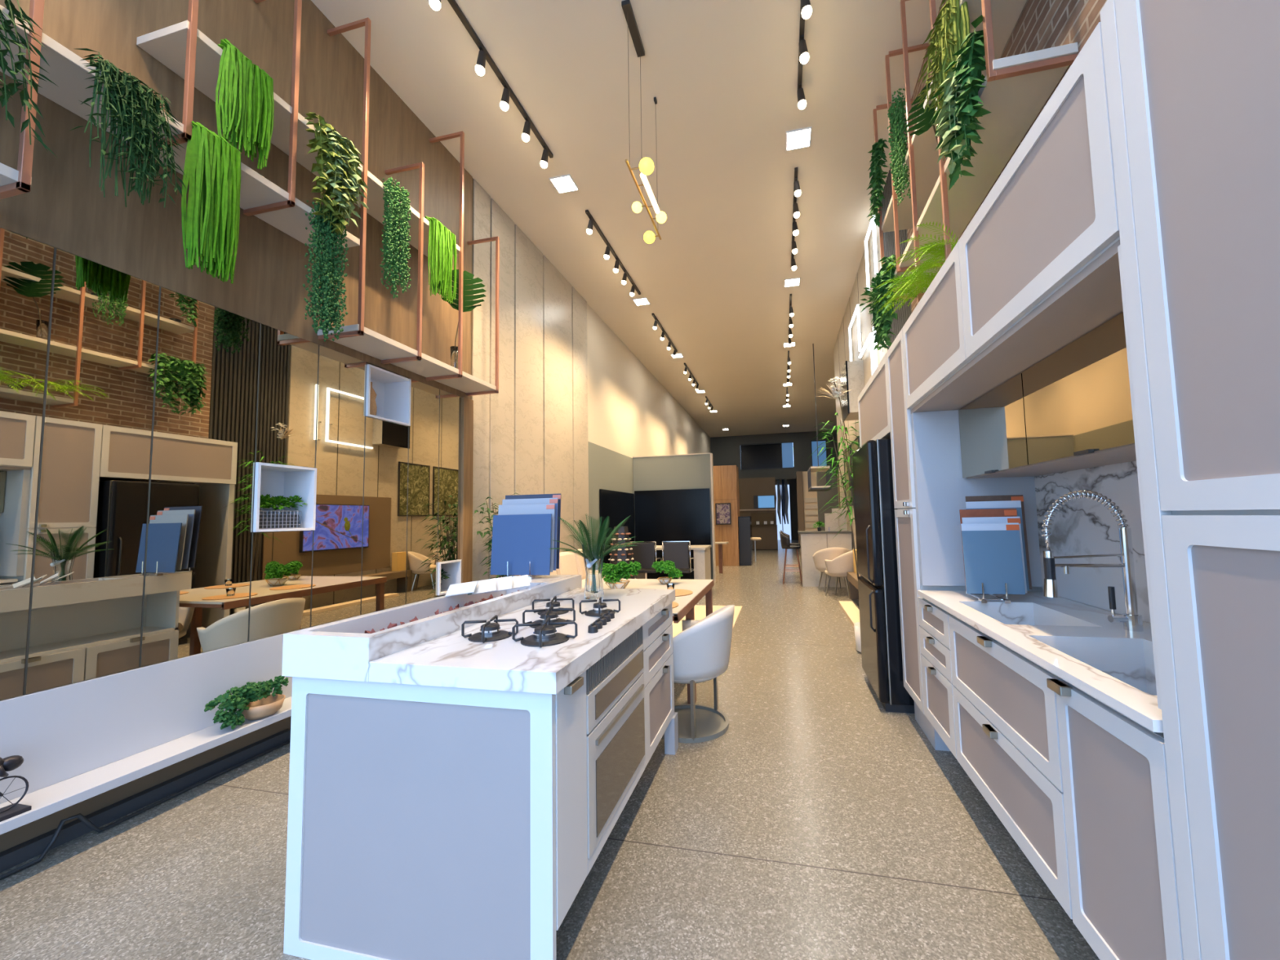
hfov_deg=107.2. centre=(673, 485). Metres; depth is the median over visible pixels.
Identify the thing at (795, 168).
ceiling track
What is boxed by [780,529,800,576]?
bar stool
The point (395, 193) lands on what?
hanging plant
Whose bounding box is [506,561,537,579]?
rack
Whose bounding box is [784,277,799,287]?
recessed light
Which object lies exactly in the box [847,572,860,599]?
media console
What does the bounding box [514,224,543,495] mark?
wall panel
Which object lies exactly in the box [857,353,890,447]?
tall cabinet
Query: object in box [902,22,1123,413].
upper cabinet
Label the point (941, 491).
lining
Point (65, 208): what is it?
wall
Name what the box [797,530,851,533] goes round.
countertop
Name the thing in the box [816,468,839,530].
wall
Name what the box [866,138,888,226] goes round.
ivy
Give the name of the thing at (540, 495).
board
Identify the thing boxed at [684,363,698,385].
ceiling track
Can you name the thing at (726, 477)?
tall cabinet
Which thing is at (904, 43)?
frame
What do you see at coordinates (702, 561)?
office desk
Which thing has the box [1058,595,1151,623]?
wall
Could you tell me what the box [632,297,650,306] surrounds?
recessed light
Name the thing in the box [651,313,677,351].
ceiling track
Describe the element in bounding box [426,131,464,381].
frame
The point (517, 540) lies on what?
board
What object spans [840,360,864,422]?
upper cabinet
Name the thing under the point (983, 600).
rack
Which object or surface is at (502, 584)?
card
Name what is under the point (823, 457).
window
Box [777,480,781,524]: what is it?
drape
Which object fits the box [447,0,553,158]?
ceiling track
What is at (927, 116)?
hanging plant
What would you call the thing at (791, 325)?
track spotlight
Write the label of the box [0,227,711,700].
wall
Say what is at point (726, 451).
wall
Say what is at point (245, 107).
hanging plant
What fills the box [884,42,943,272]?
frame
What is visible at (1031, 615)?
basin
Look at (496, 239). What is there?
frame
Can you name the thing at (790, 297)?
ceiling track
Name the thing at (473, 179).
trim
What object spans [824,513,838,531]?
sample
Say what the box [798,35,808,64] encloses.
track spotlight
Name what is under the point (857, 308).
lamp
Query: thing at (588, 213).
ceiling track
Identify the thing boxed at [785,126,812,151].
recessed light
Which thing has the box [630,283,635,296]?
track spotlight
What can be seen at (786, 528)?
door
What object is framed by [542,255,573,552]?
wall panel
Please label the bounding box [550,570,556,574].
sofa cushion
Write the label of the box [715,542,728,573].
side table
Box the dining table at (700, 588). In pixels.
[582,578,713,703]
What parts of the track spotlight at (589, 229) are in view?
lamp bulb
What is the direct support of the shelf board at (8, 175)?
on the frame at (25, 155)
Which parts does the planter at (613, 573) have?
wire frame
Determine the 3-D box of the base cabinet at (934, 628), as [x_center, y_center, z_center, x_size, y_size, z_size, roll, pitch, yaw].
[1.641,1.042,2.372,0.636,0.862,0.514,-2,-4,13]
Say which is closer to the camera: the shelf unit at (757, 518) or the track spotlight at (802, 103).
the track spotlight at (802, 103)
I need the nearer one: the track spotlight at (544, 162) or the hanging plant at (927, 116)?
the hanging plant at (927, 116)
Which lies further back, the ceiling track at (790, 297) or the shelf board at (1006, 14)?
the ceiling track at (790, 297)
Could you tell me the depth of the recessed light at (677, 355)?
10.74 m
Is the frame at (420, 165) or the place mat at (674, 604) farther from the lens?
the frame at (420, 165)
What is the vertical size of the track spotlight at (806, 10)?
0.189 m
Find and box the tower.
[608,526,635,578]
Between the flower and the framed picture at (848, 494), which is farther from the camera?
the framed picture at (848, 494)
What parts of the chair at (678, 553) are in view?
frame, rail, backrest, seat, frame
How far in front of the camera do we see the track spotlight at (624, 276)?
6.97 m
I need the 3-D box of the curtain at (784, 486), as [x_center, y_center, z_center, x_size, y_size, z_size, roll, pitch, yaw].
[5.306,0.717,23.407,0.806,2.394,0.185,-2,-4,13]
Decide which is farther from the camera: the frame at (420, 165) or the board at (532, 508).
the frame at (420, 165)
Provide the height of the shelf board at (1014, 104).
0.042 m
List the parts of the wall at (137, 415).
mirror pane, mirror pane, mirror pane, mirror pane, mirror pane, mirror pane, mirror pane, mirror pane, mirror pane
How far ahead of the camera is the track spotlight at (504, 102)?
3.96 m
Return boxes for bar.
[797,530,852,586]
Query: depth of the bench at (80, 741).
2.21 m
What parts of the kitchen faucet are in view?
support arm, lever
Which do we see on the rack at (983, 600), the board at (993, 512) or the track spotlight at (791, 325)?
the board at (993, 512)
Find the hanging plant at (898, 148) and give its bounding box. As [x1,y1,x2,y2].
[887,88,911,205]
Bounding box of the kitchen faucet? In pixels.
[1040,489,1143,631]
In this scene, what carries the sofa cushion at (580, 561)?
on the sofa
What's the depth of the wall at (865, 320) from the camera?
7.64 m
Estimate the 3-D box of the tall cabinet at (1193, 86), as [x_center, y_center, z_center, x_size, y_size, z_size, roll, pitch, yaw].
[1.221,0.123,0.556,0.636,2.470,0.742,-2,-4,13]
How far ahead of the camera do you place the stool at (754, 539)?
13.89 m
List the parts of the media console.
leg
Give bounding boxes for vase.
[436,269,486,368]
[549,513,644,599]
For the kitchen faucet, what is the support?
on the countertop at (1076, 642)
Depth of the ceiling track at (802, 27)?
3.75 m
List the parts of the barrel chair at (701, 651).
leg, plate, leg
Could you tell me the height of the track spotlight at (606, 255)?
0.186 m
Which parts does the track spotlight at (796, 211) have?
lamp bulb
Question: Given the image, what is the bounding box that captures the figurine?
[0,755,31,822]
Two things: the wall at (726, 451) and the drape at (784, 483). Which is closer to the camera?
the wall at (726, 451)
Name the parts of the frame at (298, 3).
post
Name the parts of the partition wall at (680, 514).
panel, panel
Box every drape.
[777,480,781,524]
[781,479,786,524]
[784,479,788,524]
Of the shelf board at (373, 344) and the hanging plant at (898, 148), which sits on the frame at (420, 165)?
the shelf board at (373, 344)
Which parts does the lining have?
panel, panel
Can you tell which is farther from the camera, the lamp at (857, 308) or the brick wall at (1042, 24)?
the lamp at (857, 308)
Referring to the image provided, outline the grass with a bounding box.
[425,215,456,303]
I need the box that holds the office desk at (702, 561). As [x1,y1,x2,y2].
[635,545,711,596]
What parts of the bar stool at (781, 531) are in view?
backrest, seat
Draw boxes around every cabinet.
[713,465,739,565]
[737,516,752,565]
[751,524,777,549]
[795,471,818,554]
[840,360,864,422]
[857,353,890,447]
[886,328,1042,751]
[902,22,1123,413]
[917,596,956,759]
[948,614,1072,919]
[958,311,1136,479]
[1046,678,1183,959]
[1099,0,1279,959]
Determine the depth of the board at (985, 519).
2.33 m
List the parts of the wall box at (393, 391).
panel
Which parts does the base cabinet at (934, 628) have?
handle, handle, handle, panel, drawer, panel, drawer, panel, drawer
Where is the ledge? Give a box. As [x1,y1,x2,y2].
[281,574,582,681]
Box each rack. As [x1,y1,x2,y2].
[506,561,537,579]
[965,582,1010,603]
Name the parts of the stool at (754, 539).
leg, seat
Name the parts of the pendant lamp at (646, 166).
globe, rod, globe, globe, globe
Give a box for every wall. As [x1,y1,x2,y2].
[0,0,472,399]
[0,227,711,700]
[599,488,711,579]
[632,453,715,582]
[710,430,838,479]
[774,479,798,539]
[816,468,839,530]
[833,208,888,550]
[903,0,1106,312]
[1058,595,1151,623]
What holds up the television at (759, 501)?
attached to the wall panel at (748, 487)
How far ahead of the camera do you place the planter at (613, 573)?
3.83 m
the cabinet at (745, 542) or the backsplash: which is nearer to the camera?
the backsplash
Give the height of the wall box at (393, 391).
0.406 m
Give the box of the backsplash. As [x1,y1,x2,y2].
[1034,460,1151,622]
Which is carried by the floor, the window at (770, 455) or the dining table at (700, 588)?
the dining table at (700, 588)
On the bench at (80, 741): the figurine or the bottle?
the figurine
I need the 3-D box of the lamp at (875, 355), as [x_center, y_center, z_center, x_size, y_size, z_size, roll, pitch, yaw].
[2.536,-1.515,5.886,0.042,0.920,0.137,-4,-5,33]
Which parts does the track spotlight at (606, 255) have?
lamp bulb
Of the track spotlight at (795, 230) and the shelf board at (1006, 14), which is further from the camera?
the track spotlight at (795, 230)
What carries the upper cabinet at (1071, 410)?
attached to the wall at (1059, 596)
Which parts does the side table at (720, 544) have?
leg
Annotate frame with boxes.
[0,0,44,199]
[149,0,198,151]
[243,0,302,216]
[317,17,371,340]
[381,162,424,364]
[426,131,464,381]
[466,236,499,395]
[872,98,924,300]
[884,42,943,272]
[899,0,922,303]
[928,0,951,260]
[981,0,1078,81]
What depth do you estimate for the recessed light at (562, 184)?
5.17 m
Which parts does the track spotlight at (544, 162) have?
lamp bulb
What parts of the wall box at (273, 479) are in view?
panel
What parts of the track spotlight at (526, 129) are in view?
lamp bulb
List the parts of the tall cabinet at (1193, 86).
door, panel, door, panel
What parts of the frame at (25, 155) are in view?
post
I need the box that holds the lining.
[911,244,1161,709]
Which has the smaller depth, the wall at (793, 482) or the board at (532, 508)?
the board at (532, 508)
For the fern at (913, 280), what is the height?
0.262 m
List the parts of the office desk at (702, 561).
leg panel, leg panel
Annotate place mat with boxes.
[671,601,678,608]
[675,589,693,596]
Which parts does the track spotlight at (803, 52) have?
lamp bulb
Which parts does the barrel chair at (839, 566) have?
leg, leg, leg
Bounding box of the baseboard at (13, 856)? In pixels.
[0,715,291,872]
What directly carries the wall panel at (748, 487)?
on the floor
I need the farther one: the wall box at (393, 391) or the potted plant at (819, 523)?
the potted plant at (819, 523)
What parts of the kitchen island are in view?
panel, frame, slim door, handle, drawer, drawer, panel, drawer, panel, panel, handle, handle, handle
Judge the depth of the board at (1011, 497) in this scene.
2.43 m
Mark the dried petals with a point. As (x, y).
(390, 625)
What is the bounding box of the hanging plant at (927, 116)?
[906,80,937,144]
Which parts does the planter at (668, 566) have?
wire frame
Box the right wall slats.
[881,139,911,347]
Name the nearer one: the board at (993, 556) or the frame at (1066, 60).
the frame at (1066, 60)
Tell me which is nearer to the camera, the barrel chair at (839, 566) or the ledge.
the ledge
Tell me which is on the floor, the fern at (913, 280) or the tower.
the tower
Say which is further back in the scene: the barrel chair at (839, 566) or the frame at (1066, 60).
the barrel chair at (839, 566)
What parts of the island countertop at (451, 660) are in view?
gas burner, drip plate, gas burner, drip plate, drip plate, gas burner, drip plate, gas burner, hob knob, hob knob, drip plate, gas burner, hob knob, hob knob, hob knob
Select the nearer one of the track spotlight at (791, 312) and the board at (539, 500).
the board at (539, 500)
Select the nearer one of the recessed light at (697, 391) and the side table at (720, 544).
the side table at (720, 544)
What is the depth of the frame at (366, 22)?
3.29 m
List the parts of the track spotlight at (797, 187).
lamp bulb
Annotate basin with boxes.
[969,606,1081,626]
[1044,643,1156,695]
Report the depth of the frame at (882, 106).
4.17 m
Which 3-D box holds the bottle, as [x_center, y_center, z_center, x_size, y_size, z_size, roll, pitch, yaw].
[-2.439,-0.687,3.780,0.106,0.290,0.104,-2,-4,13]
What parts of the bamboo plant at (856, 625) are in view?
stem, pot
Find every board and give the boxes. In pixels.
[0,4,359,252]
[0,162,31,186]
[136,20,460,257]
[317,324,496,392]
[490,513,551,575]
[497,503,555,572]
[502,497,558,570]
[505,493,560,568]
[881,0,1026,232]
[890,42,1078,296]
[959,508,1017,591]
[960,522,1025,594]
[961,516,1026,593]
[965,494,1031,589]
[965,500,1029,591]
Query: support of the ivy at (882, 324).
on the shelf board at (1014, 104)
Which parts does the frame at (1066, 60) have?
post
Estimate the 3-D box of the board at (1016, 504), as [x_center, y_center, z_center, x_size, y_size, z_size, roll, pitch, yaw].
[1.644,0.304,2.399,0.250,0.450,0.030,-2,-4,13]
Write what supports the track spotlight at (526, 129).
attached to the ceiling track at (453, 3)
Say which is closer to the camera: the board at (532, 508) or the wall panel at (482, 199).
the board at (532, 508)
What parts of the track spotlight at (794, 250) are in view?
lamp bulb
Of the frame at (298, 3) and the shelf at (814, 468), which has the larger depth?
the shelf at (814, 468)
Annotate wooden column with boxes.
[459,396,473,582]
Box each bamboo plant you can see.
[474,493,524,578]
[806,412,862,652]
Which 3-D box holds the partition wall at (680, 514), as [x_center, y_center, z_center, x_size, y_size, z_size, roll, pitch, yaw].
[-0.257,0.982,8.956,1.660,1.910,1.930,-2,-4,13]
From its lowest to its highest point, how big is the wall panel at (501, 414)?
5.027 m
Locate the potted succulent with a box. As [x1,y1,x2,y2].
[204,675,288,729]
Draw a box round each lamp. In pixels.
[621,0,666,244]
[848,304,862,361]
[858,332,874,374]
[864,214,878,290]
[872,326,877,370]
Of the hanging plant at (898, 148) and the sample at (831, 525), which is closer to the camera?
the hanging plant at (898, 148)
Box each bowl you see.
[238,693,285,719]
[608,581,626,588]
[659,577,671,583]
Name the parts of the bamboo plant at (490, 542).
stem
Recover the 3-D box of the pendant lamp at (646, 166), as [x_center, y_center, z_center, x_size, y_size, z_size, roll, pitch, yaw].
[-0.219,-2.793,3.740,0.253,1.281,0.955,-2,-4,8]
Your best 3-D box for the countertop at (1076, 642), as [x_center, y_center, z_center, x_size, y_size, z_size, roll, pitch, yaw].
[1.494,0.624,1.754,0.618,0.190,1.745,-2,-4,13]
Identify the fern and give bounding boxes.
[0,0,57,156]
[70,48,186,208]
[874,221,957,315]
[915,0,970,126]
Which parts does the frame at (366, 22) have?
post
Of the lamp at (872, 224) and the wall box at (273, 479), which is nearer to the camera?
the wall box at (273, 479)
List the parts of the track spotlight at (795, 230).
lamp bulb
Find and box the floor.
[0,539,1099,959]
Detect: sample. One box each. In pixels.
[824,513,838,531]
[831,508,847,530]
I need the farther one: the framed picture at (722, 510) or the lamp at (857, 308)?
the framed picture at (722, 510)
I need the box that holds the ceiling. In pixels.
[311,0,942,437]
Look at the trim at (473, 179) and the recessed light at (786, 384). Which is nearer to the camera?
the trim at (473, 179)
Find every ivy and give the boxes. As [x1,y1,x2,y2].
[857,254,923,351]
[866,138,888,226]
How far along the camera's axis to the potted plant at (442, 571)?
4.48 m
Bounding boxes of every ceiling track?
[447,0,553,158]
[585,209,640,294]
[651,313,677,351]
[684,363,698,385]
[788,293,791,337]
[791,167,797,270]
[797,4,804,89]
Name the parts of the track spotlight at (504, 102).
lamp bulb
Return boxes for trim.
[471,178,473,399]
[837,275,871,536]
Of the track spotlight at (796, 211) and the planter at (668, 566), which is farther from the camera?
the track spotlight at (796, 211)
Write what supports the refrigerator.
on the floor
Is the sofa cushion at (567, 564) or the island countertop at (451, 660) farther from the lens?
the sofa cushion at (567, 564)
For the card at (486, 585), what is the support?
on the ledge
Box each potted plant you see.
[440,568,450,586]
[812,520,825,531]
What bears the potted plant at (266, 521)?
in the wall box at (273, 479)
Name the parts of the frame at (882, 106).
post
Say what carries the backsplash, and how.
attached to the wall at (1059, 596)
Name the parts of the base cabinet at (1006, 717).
handle, handle, panel, drawer, rail, panel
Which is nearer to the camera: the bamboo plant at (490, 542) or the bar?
the bamboo plant at (490, 542)
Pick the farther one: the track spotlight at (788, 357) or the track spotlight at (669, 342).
the track spotlight at (788, 357)
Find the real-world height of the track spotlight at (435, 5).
0.186 m
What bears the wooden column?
on the floor
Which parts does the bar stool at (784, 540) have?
leg, backrest, seat, leg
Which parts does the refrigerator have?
door, handle, handle, door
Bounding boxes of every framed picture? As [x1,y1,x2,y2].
[715,502,731,524]
[843,444,853,506]
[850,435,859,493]
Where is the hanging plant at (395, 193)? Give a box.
[379,177,411,298]
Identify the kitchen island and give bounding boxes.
[283,602,678,959]
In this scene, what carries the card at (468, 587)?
on the ledge
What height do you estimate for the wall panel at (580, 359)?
5.027 m
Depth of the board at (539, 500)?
2.99 m
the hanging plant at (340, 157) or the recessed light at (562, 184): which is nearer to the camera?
the hanging plant at (340, 157)
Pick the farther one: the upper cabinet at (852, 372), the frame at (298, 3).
the upper cabinet at (852, 372)
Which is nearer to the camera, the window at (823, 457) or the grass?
the grass
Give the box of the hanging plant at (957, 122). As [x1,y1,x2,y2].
[929,14,991,191]
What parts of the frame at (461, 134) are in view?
post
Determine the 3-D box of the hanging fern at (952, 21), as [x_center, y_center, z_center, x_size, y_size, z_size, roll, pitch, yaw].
[1.464,-2.174,2.441,0.318,0.664,0.389,-2,-4,13]
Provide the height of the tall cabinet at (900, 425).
2.452 m
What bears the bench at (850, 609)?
on the floor
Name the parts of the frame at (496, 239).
post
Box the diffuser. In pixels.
[633,298,648,305]
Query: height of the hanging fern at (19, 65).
0.566 m
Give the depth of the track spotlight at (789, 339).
9.69 m
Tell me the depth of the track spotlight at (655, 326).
8.67 m
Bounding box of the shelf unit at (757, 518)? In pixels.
[751,512,774,525]
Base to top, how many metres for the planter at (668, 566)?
0.205 m
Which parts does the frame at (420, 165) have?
post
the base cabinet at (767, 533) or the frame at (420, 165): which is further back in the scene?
the base cabinet at (767, 533)
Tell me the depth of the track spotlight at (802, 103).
4.01 m
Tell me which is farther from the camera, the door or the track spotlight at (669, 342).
the door
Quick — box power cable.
[0,740,290,879]
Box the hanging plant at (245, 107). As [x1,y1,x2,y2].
[215,38,274,169]
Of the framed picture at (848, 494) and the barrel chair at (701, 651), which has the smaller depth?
the barrel chair at (701, 651)
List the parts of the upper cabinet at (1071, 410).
handle, flap door, flap door, handle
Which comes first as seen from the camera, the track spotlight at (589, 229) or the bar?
the track spotlight at (589, 229)
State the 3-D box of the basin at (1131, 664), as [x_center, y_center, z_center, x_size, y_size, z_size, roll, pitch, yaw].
[1.354,0.612,1.342,0.364,0.165,0.594,-2,-4,13]
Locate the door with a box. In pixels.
[775,483,791,539]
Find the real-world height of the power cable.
0.122 m
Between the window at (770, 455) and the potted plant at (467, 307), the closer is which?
the potted plant at (467, 307)
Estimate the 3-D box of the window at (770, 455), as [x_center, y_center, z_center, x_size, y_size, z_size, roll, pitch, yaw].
[4.217,-1.328,21.359,2.350,1.200,0.120,-2,-4,13]
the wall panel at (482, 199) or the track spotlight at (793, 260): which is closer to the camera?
the wall panel at (482, 199)
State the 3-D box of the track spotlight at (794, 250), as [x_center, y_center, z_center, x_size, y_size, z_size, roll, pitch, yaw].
[1.610,-3.176,6.269,0.074,0.189,0.070,-2,-4,13]
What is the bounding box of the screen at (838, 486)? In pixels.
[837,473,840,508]
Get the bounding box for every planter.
[601,560,641,588]
[651,560,682,584]
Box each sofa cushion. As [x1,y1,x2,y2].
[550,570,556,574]
[555,551,577,574]
[574,549,586,579]
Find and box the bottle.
[369,382,377,415]
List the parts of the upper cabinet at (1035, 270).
panel, door, panel, door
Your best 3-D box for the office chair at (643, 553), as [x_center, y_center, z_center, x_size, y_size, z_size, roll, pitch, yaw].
[-0.452,1.424,8.053,0.531,0.955,0.555,-2,-4,13]
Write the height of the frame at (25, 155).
1.633 m
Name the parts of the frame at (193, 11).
post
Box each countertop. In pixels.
[368,587,675,694]
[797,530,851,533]
[917,590,1163,733]
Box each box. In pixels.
[253,462,316,532]
[365,364,411,426]
[437,559,461,595]
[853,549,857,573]
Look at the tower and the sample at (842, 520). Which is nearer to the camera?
the tower
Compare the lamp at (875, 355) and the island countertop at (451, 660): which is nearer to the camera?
the island countertop at (451, 660)
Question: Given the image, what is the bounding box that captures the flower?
[815,376,853,473]
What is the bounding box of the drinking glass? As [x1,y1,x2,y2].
[666,583,675,589]
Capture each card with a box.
[445,581,477,596]
[467,577,496,595]
[484,576,511,593]
[511,574,530,589]
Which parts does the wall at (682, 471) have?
trim, edge trim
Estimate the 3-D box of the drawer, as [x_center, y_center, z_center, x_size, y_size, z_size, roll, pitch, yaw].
[-0.213,0.927,1.866,0.032,0.608,0.648,-2,-4,13]
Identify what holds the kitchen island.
on the floor
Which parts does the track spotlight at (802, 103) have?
lamp bulb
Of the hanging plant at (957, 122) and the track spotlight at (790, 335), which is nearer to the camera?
the hanging plant at (957, 122)
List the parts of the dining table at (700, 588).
leg, leg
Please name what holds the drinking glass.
on the place mat at (678, 593)
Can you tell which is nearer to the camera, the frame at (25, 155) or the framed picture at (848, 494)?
the frame at (25, 155)
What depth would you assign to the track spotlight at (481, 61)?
3.64 m
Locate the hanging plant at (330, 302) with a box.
[302,200,348,341]
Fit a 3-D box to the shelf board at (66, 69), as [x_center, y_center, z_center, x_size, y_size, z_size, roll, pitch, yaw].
[-2.673,-1.759,1.734,0.343,0.042,3.166,-2,-4,13]
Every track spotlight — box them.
[429,0,440,10]
[475,45,486,75]
[499,84,510,111]
[521,117,530,142]
[540,146,548,168]
[586,217,593,234]
[604,244,610,259]
[613,257,619,272]
[621,271,626,284]
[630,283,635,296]
[653,318,657,329]
[660,329,664,340]
[666,340,671,350]
[672,348,676,357]
[787,355,791,364]
[788,316,793,327]
[788,327,792,337]
[788,337,791,346]
[789,305,793,316]
[791,238,797,253]
[791,256,796,271]
[792,200,799,217]
[792,218,799,235]
[793,177,800,196]
[796,84,806,109]
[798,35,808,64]
[800,0,812,18]
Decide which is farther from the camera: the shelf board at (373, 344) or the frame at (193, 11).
the shelf board at (373, 344)
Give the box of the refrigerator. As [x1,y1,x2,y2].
[852,438,915,713]
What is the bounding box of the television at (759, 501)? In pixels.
[753,495,774,508]
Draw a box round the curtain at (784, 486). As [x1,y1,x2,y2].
[775,479,788,524]
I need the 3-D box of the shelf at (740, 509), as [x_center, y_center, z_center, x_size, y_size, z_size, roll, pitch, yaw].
[3.410,0.990,19.287,1.530,0.070,0.070,-2,-4,13]
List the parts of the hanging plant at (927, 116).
stem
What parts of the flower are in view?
stem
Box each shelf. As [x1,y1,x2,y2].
[739,508,776,511]
[807,343,831,491]
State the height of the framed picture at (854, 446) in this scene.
1.090 m
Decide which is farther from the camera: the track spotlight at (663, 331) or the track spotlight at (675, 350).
the track spotlight at (675, 350)
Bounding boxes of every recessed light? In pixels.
[549,173,578,193]
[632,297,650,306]
[671,353,683,358]
[695,390,705,392]
[782,382,791,386]
[783,342,795,346]
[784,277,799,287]
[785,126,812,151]
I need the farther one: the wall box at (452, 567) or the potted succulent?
the wall box at (452, 567)
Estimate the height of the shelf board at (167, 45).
0.042 m
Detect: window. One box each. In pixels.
[740,441,794,470]
[810,440,827,466]
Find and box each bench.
[0,595,444,835]
[838,600,859,626]
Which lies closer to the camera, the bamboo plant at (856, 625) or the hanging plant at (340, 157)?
the hanging plant at (340, 157)
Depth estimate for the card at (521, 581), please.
2.47 m
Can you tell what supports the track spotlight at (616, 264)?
attached to the ceiling track at (588, 213)
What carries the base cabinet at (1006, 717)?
on the floor
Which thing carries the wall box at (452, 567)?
attached to the wall at (137, 415)
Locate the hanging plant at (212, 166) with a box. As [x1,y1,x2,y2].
[181,120,240,284]
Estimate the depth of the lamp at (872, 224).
5.80 m
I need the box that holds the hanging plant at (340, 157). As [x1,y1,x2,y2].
[304,111,368,235]
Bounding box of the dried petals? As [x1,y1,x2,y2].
[364,590,519,633]
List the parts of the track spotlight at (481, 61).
lamp bulb, stem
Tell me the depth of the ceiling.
4.69 m
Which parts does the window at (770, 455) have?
pane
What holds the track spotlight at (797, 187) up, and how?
attached to the ceiling track at (795, 168)
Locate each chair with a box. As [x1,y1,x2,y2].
[630,541,662,578]
[661,604,734,742]
[662,541,694,579]
[813,546,849,591]
[824,550,853,597]
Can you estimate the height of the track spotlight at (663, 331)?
0.186 m
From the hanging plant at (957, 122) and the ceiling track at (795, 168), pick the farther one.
the ceiling track at (795, 168)
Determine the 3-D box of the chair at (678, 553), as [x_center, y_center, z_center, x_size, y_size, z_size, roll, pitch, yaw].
[0.113,1.403,7.925,0.531,0.955,0.555,-2,-4,13]
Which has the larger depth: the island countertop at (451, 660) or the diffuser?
the diffuser
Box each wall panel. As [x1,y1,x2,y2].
[471,179,490,581]
[488,198,514,579]
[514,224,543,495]
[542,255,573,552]
[571,286,588,550]
[738,476,776,524]
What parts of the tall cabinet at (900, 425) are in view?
panel, door, handle, handle, door, panel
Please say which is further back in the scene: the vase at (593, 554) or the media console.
the media console
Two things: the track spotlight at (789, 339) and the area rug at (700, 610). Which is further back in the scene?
the track spotlight at (789, 339)
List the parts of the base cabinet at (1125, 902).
handle, rail, panel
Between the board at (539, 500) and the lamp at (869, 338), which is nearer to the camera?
the board at (539, 500)
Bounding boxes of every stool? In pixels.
[751,537,761,561]
[779,531,802,584]
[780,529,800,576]
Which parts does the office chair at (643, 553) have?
backrest, seat, frame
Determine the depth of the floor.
1.89 m
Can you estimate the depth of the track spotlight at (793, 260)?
6.67 m
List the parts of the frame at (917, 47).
post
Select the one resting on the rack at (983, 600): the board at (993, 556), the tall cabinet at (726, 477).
the board at (993, 556)
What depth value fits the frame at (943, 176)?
2.62 m
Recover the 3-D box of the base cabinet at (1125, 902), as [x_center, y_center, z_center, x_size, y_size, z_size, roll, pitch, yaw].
[1.340,0.959,1.064,0.636,0.866,0.397,-2,-4,13]
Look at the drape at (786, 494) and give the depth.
23.27 m
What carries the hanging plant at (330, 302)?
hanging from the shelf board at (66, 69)
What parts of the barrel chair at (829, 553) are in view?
leg, leg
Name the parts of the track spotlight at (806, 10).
lamp bulb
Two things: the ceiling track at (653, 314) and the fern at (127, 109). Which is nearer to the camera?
the fern at (127, 109)
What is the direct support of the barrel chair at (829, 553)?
on the floor
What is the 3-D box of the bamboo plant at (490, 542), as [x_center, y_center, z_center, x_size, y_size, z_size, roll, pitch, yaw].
[-1.617,0.893,4.896,0.787,1.638,0.818,-2,-4,13]
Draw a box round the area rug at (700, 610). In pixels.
[671,604,742,637]

